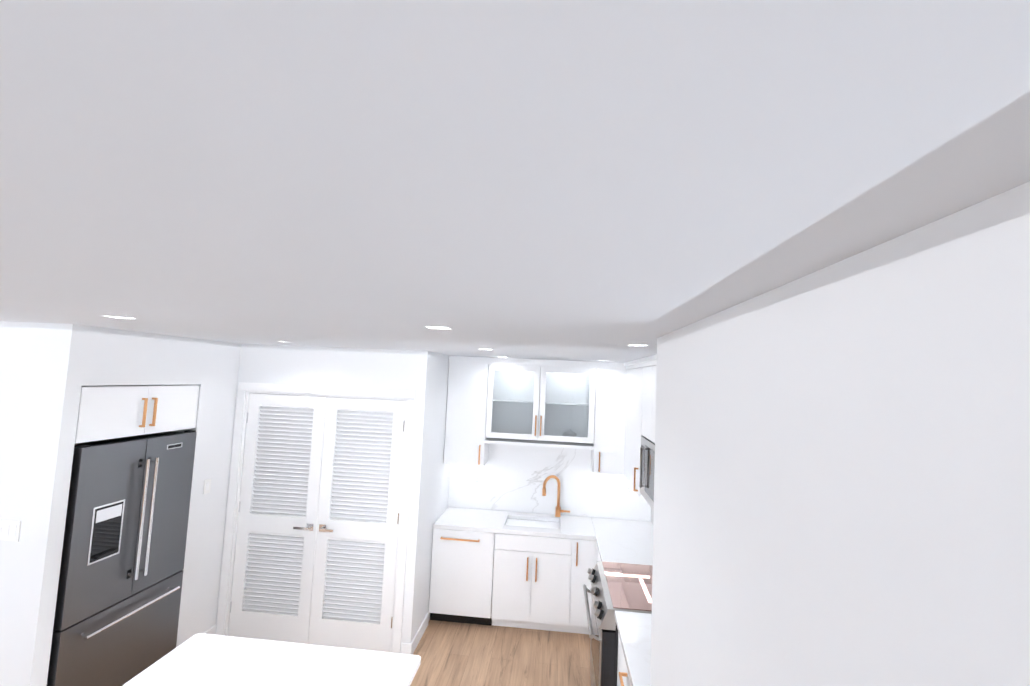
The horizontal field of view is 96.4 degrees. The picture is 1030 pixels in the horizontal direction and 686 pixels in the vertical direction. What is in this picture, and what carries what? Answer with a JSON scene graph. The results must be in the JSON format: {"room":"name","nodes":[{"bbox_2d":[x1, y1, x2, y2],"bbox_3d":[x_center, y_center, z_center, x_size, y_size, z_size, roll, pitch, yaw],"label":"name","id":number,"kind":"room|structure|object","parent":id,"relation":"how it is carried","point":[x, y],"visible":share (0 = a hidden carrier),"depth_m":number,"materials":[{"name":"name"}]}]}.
{"room":"kitchen","nodes":[
{"label":"kitchen","id":0,"kind":"room"},
{"bbox_2d":[0,321,240,685],"bbox_3d":[-3.045,1.200,3.449,0.900,2.540,1.580,2,-4,5],"label":"wall","id":1,"kind":"structure","parent":0,"point":[48,371],"depth_m":2.73,"materials":[{"name":"white paint"}]},
{"bbox_2d":[0,519,20,541],"bbox_3d":[-2.925,1.078,2.648,0.164,0.115,0.008,2,-4,5],"label":"switch plate","id":2,"kind":"object","parent":1,"relation":"attached to","point":[9,530],"visible":1,"depth_m":2.64,"materials":[{"name":"white plastic"}]},
{"bbox_2d":[75,385,198,443],"bbox_3d":[-2.895,0.463,3.264,0.680,0.343,0.928,2,-4,5],"label":"upper cabinet","id":3,"kind":"object","parent":1,"relation":"attached to","point":[105,412],"visible":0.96,"depth_m":3.14,"materials":[{"name":"white paint"}]},
{"bbox_2d":[203,478,210,494],"bbox_3d":[-2.553,1.190,3.818,0.008,0.115,0.072,2,-4,5],"label":"light switch","id":4,"kind":"object","parent":1,"relation":"attached to","point":[207,486],"visible":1,"depth_m":3.81,"materials":[{"name":"white plastic"}]},
{"bbox_2d":[216,344,413,628],"bbox_3d":[-1.730,1.304,4.056,1.610,2.540,0.120,2,-4,5],"label":"wall","id":5,"kind":"structure","parent":0,"point":[391,369],"depth_m":4.08,"materials":[{"name":"white paint"}]},
{"bbox_2d":[204,624,216,633],"bbox_3d":[-2.649,2.424,3.253,0.013,0.105,1.460,2,-4,5],"label":"baseboard","id":6,"kind":"structure","parent":5,"relation":"attached to","point":[211,630],"depth_m":3.92,"materials":[{"name":"white wood"}]},
{"bbox_2d":[228,393,325,643],"bbox_3d":[-2.080,1.502,4.012,0.729,2.086,0.093,2,-4,5],"label":"door","id":7,"kind":"structure","parent":5,"relation":"in","point":[271,597],"depth_m":4.03,"materials":[{"name":"white wood"}]},
{"bbox_2d":[216,382,415,653],"bbox_3d":[-1.711,1.477,4.002,1.630,2.190,0.076,2,-4,5],"label":"trim","id":8,"kind":"structure","parent":5,"relation":"attached to","point":[409,396],"depth_m":4.00,"materials":[{"name":"white wood"}]},
{"bbox_2d":[215,613,428,654],"bbox_3d":[-1.694,2.535,4.140,1.730,0.105,0.518,2,-4,5],"label":"baseboard","id":9,"kind":"structure","parent":5,"relation":"attached to","point":[408,648],"depth_m":3.92,"materials":[{"name":"white wood"}]},
{"bbox_2d":[308,397,405,651],"bbox_3d":[-1.350,1.528,3.943,0.729,2.086,0.093,2,-4,5],"label":"door","id":10,"kind":"structure","parent":5,"relation":"in","point":[353,587],"depth_m":3.96,"materials":[{"name":"white wood"}]},
{"bbox_2d":[234,620,590,685],"bbox_3d":[-4.908,2.287,1.425,12.190,0.100,8.040,2,-4,5],"label":"floor","id":11,"kind":"structure","parent":0,"point":[456,654],"depth_m":3.87,"materials":[{"name":"brown wood"}]},
{"bbox_2d":[47,430,196,685],"bbox_3d":[-2.970,1.548,3.182,0.863,1.812,0.890,2,-4,5],"label":"refrigerator","id":12,"kind":"object","parent":11,"relation":"on","point":[116,618],"visible":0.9,"depth_m":3.06,"materials":[{"name":"silver metal"}]},
{"bbox_2d":[122,633,420,685],"bbox_3d":[-1.144,1.973,1.838,1.220,0.916,1.030,2,-4,5],"label":"kitchen island","id":13,"kind":"object","parent":11,"relation":"on","point":[201,659],"visible":1,"depth_m":2.20,"materials":[{"name":"white paint"}]},
{"bbox_2d":[429,528,496,625],"bbox_3d":[-0.478,2.239,4.625,0.594,0.875,0.604,2,-4,5],"label":"dishwasher","id":14,"kind":"object","parent":11,"relation":"on","point":[461,581],"depth_m":4.33,"materials":[{"name":"white paint"}]},
{"bbox_2d":[493,532,572,631],"bbox_3d":[0.177,2.263,4.563,0.722,0.875,0.604,2,-4,5],"label":"base cabinet","id":15,"kind":"object","parent":11,"relation":"on","point":[506,566],"depth_m":4.27,"materials":[{"name":"white paint"}]},
{"bbox_2d":[433,508,596,539],"bbox_3d":[0.011,1.800,4.616,1.536,0.039,0.608,2,-4,5],"label":"countertop","id":16,"kind":"structure","parent":15,"relation":"on","point":[479,519],"depth_m":4.54,"materials":[{"name":"white stone"}]},
{"bbox_2d":[505,516,560,527],"bbox_3d":[0.173,1.910,4.600,0.549,0.192,0.348,2,-4,5],"label":"sink","id":17,"kind":"object","parent":16,"relation":"in","point":[512,519],"depth_m":4.69,"materials":[{"name":"white ceramic"}]},
{"bbox_2d":[542,475,569,516],"bbox_3d":[0.431,1.595,4.786,0.295,0.430,0.162,2,-4,5],"label":"gooseneck faucet","id":18,"kind":"object","parent":16,"relation":"on","point":[558,510],"visible":1,"depth_m":4.80,"materials":[{"name":"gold metal"}]},
{"bbox_2d":[569,536,592,633],"bbox_3d":[0.667,2.281,4.517,0.264,0.875,0.604,2,-4,5],"label":"base cabinet","id":19,"kind":"object","parent":11,"relation":"on","point":[582,549],"depth_m":4.23,"materials":[{"name":"white paint"}]},
{"bbox_2d":[593,516,652,564],"bbox_3d":[1.059,1.816,4.227,0.624,0.039,1.189,2,-4,5],"label":"countertop","id":20,"kind":"structure","parent":19,"relation":"on","point":[619,541],"depth_m":4.18,"materials":[{"name":"white stone"}]},
{"bbox_2d":[590,540,626,624],"bbox_3d":[1.006,2.248,3.901,0.636,0.875,0.602,2,-4,5],"label":"base cabinet","id":21,"kind":"object","parent":11,"relation":"on","point":[596,555],"depth_m":4.23,"materials":[{"name":"white paint"}]},
{"bbox_2d":[583,561,652,685],"bbox_3d":[0.868,2.159,3.218,0.757,0.935,0.779,2,-4,5],"label":"range","id":22,"kind":"object","parent":11,"relation":"on","point":[616,586],"visible":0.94,"depth_m":3.10,"materials":[{"name":"silver metal"}]},
{"bbox_2d":[617,636,628,685],"bbox_3d":[0.884,2.122,2.350,0.598,0.875,0.937,2,-4,5],"label":"base cabinet","id":23,"kind":"object","parent":11,"relation":"on","point":[622,676],"depth_m":2.66,"materials":[{"name":"white paint"}]},
{"bbox_2d":[614,610,651,685],"bbox_3d":[0.891,1.666,2.386,0.624,0.039,0.937,2,-4,5],"label":"countertop","id":24,"kind":"structure","parent":23,"relation":"on","point":[634,628],"depth_m":2.53,"materials":[{"name":"white stone"}]},
{"bbox_2d":[401,350,449,642],"bbox_3d":[-0.823,1.377,4.481,0.120,2.540,1.140,2,-4,5],"label":"wall","id":25,"kind":"structure","parent":0,"point":[429,487],"depth_m":4.07,"materials":[{"name":"white paint"}]},
{"bbox_2d":[305,395,642,520],"bbox_3d":[-0.488,1.438,5.081,4.140,2.540,0.120,2,-4,5],"label":"wall","id":26,"kind":"structure","parent":0,"point":[486,509],"depth_m":4.96,"materials":[{"name":"white paint"}]},
{"bbox_2d":[444,358,499,465],"bbox_3d":[-0.457,0.724,4.888,0.476,1.075,0.326,2,-4,5],"label":"upper cabinet","id":27,"kind":"object","parent":26,"relation":"attached to","point":[473,396],"depth_m":4.73,"materials":[{"name":"white paint"}]},
{"bbox_2d":[584,362,623,474],"bbox_3d":[0.953,0.775,4.756,0.401,1.075,0.326,2,-4,5],"label":"upper cabinet","id":28,"kind":"object","parent":26,"relation":"attached to","point":[605,412],"depth_m":4.60,"materials":[{"name":"white paint"}]},
{"bbox_2d":[625,484,631,495],"bbox_3d":[1.194,1.543,4.834,0.072,0.115,0.008,2,-4,5],"label":"outlet","id":29,"kind":"object","parent":26,"relation":"attached to","point":[628,489],"visible":1,"depth_m":4.83,"materials":[{"name":"white plastic"}]},
{"bbox_2d":[0,0,1029,362],"bbox_3d":[-2.657,-0.425,1.441,7.910,0.420,8.040,2,-4,5],"label":"ceiling","id":30,"kind":"structure","parent":0,"point":[602,180],"depth_m":0.43,"materials":[{"name":"white paint"}]},
{"bbox_2d":[650,181,1029,685],"bbox_3d":[0.662,1.058,-0.466,0.600,2.540,4.855,2,-4,5],"label":"wall","id":31,"kind":"structure","parent":0,"point":[842,477],"depth_m":0.67,"materials":[{"name":"white paint"}]},
{"bbox_3d":[1.154,1.191,0.962,0.120,2.540,7.800,2,-4,5],"label":"wall","id":32,"kind":"structure","parent":0,"visible":0},
{"bbox_2d":[624,362,643,497],"bbox_3d":[1.233,0.740,4.144,0.346,1.075,0.882,2,-4,5],"label":"upper cabinet","id":33,"kind":"object","parent":32,"relation":"attached to","point":[632,440],"depth_m":4.15,"materials":[{"name":"white paint"}]},
{"bbox_2d":[640,358,651,438],"bbox_3d":[1.185,0.442,3.528,0.346,0.580,0.391,2,-4,5],"label":"upper cabinet","id":34,"kind":"object","parent":32,"relation":"attached to","point":[647,362],"depth_m":3.63,"materials":[{"name":"white paint"}]},
{"bbox_2d":[639,436,654,510],"bbox_3d":[1.125,0.946,3.295,0.386,0.445,0.778,2,-4,5],"label":"microwave","id":35,"kind":"object","parent":34,"relation":"attached to","point":[647,465],"visible":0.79,"depth_m":3.40,"materials":[{"name":"silver metal"}]},
{"bbox_2d":[648,358,656,442],"bbox_3d":[1.150,0.410,3.140,0.346,0.580,0.391,2,-4,5],"label":"upper cabinet","id":36,"kind":"object","parent":32,"relation":"attached to","point":[651,369],"depth_m":3.33,"materials":[{"name":"white paint"}]}
]}

